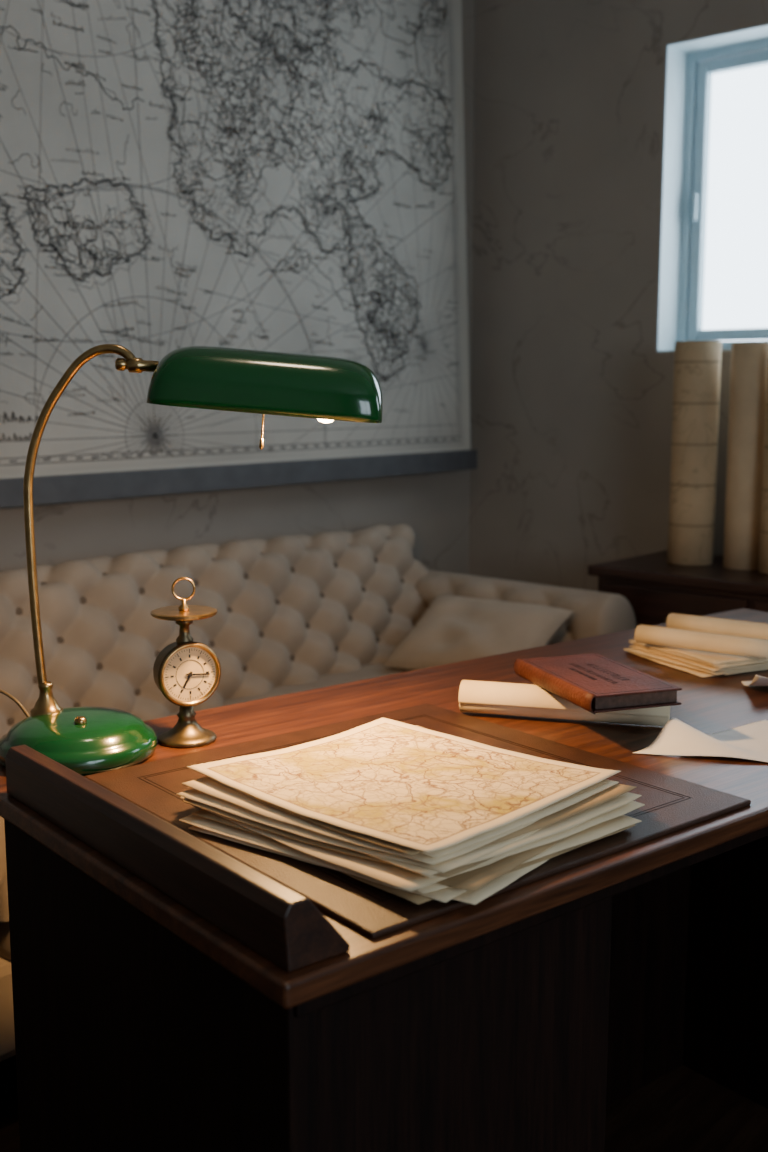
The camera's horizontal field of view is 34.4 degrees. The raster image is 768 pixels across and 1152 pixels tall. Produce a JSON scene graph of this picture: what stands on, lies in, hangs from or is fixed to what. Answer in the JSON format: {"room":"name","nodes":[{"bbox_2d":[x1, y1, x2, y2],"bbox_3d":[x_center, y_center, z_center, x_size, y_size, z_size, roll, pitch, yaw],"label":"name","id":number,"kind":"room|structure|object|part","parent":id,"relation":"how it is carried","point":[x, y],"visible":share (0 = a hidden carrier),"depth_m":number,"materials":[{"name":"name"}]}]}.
{"room":"office","nodes":[
{"label":"office","id":0,"kind":"room"},
{"bbox_2d":[0,0,474,574],"bbox_3d":[-1.446,-0.551,2.333,0.160,2.800,5.336,8,12,41],"label":"wall","id":1,"kind":"structure","parent":0,"point":[436,505],"depth_m":3.56,"materials":[{"name":"paint"}]},
{"bbox_2d":[0,0,476,506],"bbox_3d":[-0.609,-1.041,2.986,0.092,1.690,2.627,8,12,41],"label":"map","id":2,"kind":"object","parent":1,"relation":"attached to","point":[287,176],"visible":0.98,"depth_m":3.22,"materials":[{"name":"white paper"}]},
{"bbox_3d":[-0.589,-0.234,3.092,0.038,0.062,2.627,8,12,41],"label":"rail","id":3,"kind":"part","parent":2,"relation":"part of","materials":[{"name":"grey wood"}]},
{"bbox_2d":[0,1055,767,1151],"bbox_3d":[0.357,1.129,0.949,5.014,0.100,5.336,8,12,41],"label":"floor","id":4,"kind":"structure","parent":0,"point":[682,1110],"depth_m":2.07,"materials":[{"name":"brown wood"}]},
{"bbox_2d":[0,524,636,1061],"bbox_3d":[-0.306,0.370,2.868,0.893,0.817,2.037,8,12,41],"label":"tufted sofa","id":5,"kind":"object","parent":4,"relation":"on","point":[296,613],"visible":0.41,"depth_m":3.09,"materials":[{"name":"fabric"}]},
{"bbox_3d":[-0.918,0.483,2.192,0.835,0.538,0.198,8,12,41],"label":"arm","id":6,"kind":"part","parent":5,"relation":"part of","materials":[{"name":"fabric"}]},
{"bbox_3d":[-0.316,0.559,2.906,0.820,0.170,1.920,8,12,41],"label":"seat","id":7,"kind":"part","parent":5,"relation":"part of","materials":[{"name":"fabric"}]},
{"bbox_2d":[383,596,573,670],"bbox_3d":[0.243,0.167,3.262,0.454,0.191,0.243,8,12,41],"label":"throw pillow","id":8,"kind":"object","parent":5,"relation":"on","point":[453,629],"visible":0.78,"depth_m":3.22,"materials":[{"name":"fabric"}]},
{"bbox_3d":[0.312,0.275,3.542,0.835,0.538,0.198,8,12,41],"label":"arm","id":9,"kind":"part","parent":5,"relation":"part of","materials":[{"name":"fabric"}]},
{"bbox_2d":[0,608,767,1151],"bbox_3d":[0.329,0.563,1.796,1.645,0.760,0.742,-7,11,-39],"label":"writing desk","id":10,"kind":"object","parent":4,"relation":"on","point":[512,1020],"visible":0.75,"depth_m":1.22,"materials":[{"name":"brown wood"}]},
{"bbox_2d":[5,745,348,971],"bbox_3d":[-0.224,0.246,1.183,0.060,0.053,0.550,-7,11,-39],"label":"ledge","id":11,"kind":"object","parent":10,"relation":"on","point":[282,925],"visible":1,"depth_m":1.08,"materials":[{"name":"brown wood"}]},
{"bbox_2d":[151,577,220,747],"bbox_3d":[-0.254,0.106,1.574,0.083,0.212,0.086,8,12,41],"label":"clock","id":12,"kind":"object","parent":10,"relation":"on","point":[187,672],"visible":1,"depth_m":1.56,"materials":[{"name":"gold metal"}]},
{"bbox_2d":[0,344,382,775],"bbox_3d":[-0.303,0.339,1.590,0.602,1.251,0.279,0,9,0],"label":"desk lamp","id":13,"kind":"object","parent":10,"relation":"on","point":[87,740],"depth_m":1.45,"materials":[{"name":"green metal"}]},
{"bbox_3d":[-0.524,0.544,1.687,0.177,0.815,0.042,8,12,41],"label":"lamp power cord","id":14,"kind":"part","parent":13,"relation":"part of","materials":[{"name":"gold metal"}]},
{"bbox_3d":[-0.366,-0.060,1.514,0.146,0.439,0.011,0,9,0],"label":"stem","id":15,"kind":"part","parent":13,"relation":"part of","materials":[{"name":"gold metal"}]},
{"bbox_3d":[-0.143,-0.195,1.473,0.006,0.091,0.006,5,12,-1],"label":"pull chain","id":16,"kind":"part","parent":13,"relation":"part of","materials":[{"name":"gold metal"}]},
{"bbox_3d":[-0.138,-0.234,1.486,0.277,0.070,0.120,5,12,-1],"label":"lamp shade","id":17,"kind":"part","parent":13,"relation":"part of","materials":[{"name":"green glass"}]},
{"bbox_3d":[-0.068,-0.206,1.470,0.034,0.051,0.034,5,12,-1],"label":"bulb","id":18,"kind":"part","parent":13,"relation":"part of","materials":[{"name":"white glass"}]},
{"bbox_2d":[84,703,750,938],"bbox_3d":[0.026,0.239,1.385,0.525,0.006,0.534,-7,11,-39],"label":"desk pad","id":19,"kind":"object","parent":10,"relation":"on","point":[672,804],"visible":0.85,"depth_m":1.33,"materials":[{"name":"leather"}]},
{"bbox_2d":[177,717,644,904],"bbox_3d":[0.028,0.229,1.286,0.394,0.042,0.370,8,12,43],"label":"sheets","id":20,"kind":"object","parent":19,"relation":"on","point":[416,814],"visible":1,"depth_m":1.23,"materials":[{"name":"beige paper"}]},
{"bbox_2d":[458,680,669,726],"bbox_3d":[0.243,0.172,1.680,0.280,0.045,0.046,2,9,15],"label":"rolled paper","id":21,"kind":"object","parent":10,"relation":"on","point":[484,697],"visible":0.73,"depth_m":1.67,"materials":[{"name":"beige paper"}]},
{"bbox_2d":[514,653,681,713],"bbox_3d":[0.280,0.140,1.656,0.130,0.025,0.222,-3,9,-19],"label":"book","id":22,"kind":"object","parent":21,"relation":"on","point":[595,683],"visible":1,"depth_m":1.61,"materials":[{"name":"brown leather"}]},
{"bbox_3d":[0.219,0.562,1.933,0.805,0.720,0.020,-7,11,-39],"label":"modesty panel","id":23,"kind":"part","parent":10,"relation":"part of","materials":[{"name":"brown wood"}]},
{"bbox_2d":[623,638,767,676],"bbox_3d":[0.563,0.124,2.062,0.255,0.026,0.240,-5,10,-28],"label":"paper stack","id":24,"kind":"object","parent":10,"relation":"on","point":[695,662],"visible":0.44,"depth_m":1.97,"materials":[{"name":"beige paper"}]},
{"bbox_2d":[635,624,767,658],"bbox_3d":[0.510,0.105,1.981,0.223,0.030,0.030,6,11,35],"label":"document","id":25,"kind":"object","parent":24,"relation":"on","point":[646,634],"visible":1,"depth_m":1.97,"materials":[{"name":"beige paper"}]},
{"bbox_2d":[666,613,767,638],"bbox_3d":[0.592,0.089,2.091,0.233,0.028,0.028,6,11,35],"label":"document","id":26,"kind":"object","parent":24,"relation":"on","point":[674,620],"visible":0.86,"depth_m":2.10,"materials":[{"name":"beige paper"}]},
{"bbox_2d":[633,718,767,761],"bbox_3d":[0.478,0.196,1.567,0.345,0.035,0.151,-4,10,-25],"label":"loose sheet","id":27,"kind":"object","parent":10,"relation":"on","point":[676,738],"visible":1,"depth_m":1.54,"materials":[{"name":"white paper"}]},
{"bbox_2d":[741,675,767,685],"bbox_3d":[0.684,0.149,1.867,0.295,0.035,0.150,0,9,0],"label":"loose sheet","id":28,"kind":"object","parent":10,"relation":"on","point":[758,680],"visible":1,"depth_m":1.81,"materials":[{"name":"white paper"}]},
{"bbox_2d":[588,550,767,625],"bbox_3d":[1.218,0.373,3.161,1.395,0.720,0.436,8,12,41],"label":"credenza","id":29,"kind":"object","parent":4,"relation":"on","point":[655,588],"visible":0.23,"depth_m":3.28,"materials":[{"name":"brown wood"}]},
{"bbox_2d":[667,341,721,565],"bbox_3d":[0.850,-0.335,3.400,0.123,0.605,0.125,4,9,22],"label":"roll","id":30,"kind":"object","parent":29,"relation":"on","point":[697,364],"visible":1,"depth_m":3.35,"materials":[{"name":"beige paper"}]},
{"bbox_2d":[723,342,767,569],"bbox_3d":[0.973,-0.320,3.321,0.104,0.600,0.105,4,11,22],"label":"roll","id":31,"kind":"object","parent":29,"relation":"on","point":[749,360],"visible":0.9,"depth_m":3.28,"materials":[{"name":"beige paper"}]},
{"bbox_2d":[758,373,767,574],"bbox_3d":[1.044,-0.310,3.220,0.112,0.610,0.113,4,9,22],"label":"roll","id":32,"kind":"object","parent":29,"relation":"on","point":[763,547],"visible":1,"depth_m":3.23,"materials":[{"name":"beige paper"}]},
{"bbox_2d":[469,0,767,590],"bbox_3d":[2.089,-0.597,2.629,4.694,2.800,0.160,8,12,41],"label":"wall","id":33,"kind":"structure","parent":0,"point":[572,391],"depth_m":3.84,"materials":[{"name":"paint"}]},
{"bbox_2d":[656,24,767,351],"bbox_3d":[1.178,-1.052,3.353,0.898,0.865,0.112,8,12,41],"label":"window frame","id":34,"kind":"structure","parent":33,"relation":"attached to","point":[676,53],"depth_m":3.63,"materials":[{"name":"paint"}]},
{"bbox_2d":[677,38,767,348],"bbox_3d":[1.232,-1.061,3.413,0.898,0.865,0.050,8,12,41],"label":"frame","id":35,"kind":"object","parent":33,"relation":"attached to","point":[693,58],"visible":0.51,"depth_m":3.66,"materials":[{"name":"paint"}]},
{"bbox_2d":[688,50,767,340],"bbox_3d":[1.233,-1.061,3.414,0.830,0.797,0.037,8,12,41],"label":"window","id":36,"kind":"structure","parent":33,"relation":"in","point":[705,70],"depth_m":3.65,"materials":[{"name":"paint"}]},
{"bbox_2d":[691,193,698,220],"bbox_3d":[0.918,-1.089,3.659,0.013,0.080,0.022,8,12,41],"label":"latch","id":37,"kind":"object","parent":36,"relation":"attached to","point":[695,196],"visible":1,"depth_m":3.65,"materials":[{"name":"paint"}]}
]}

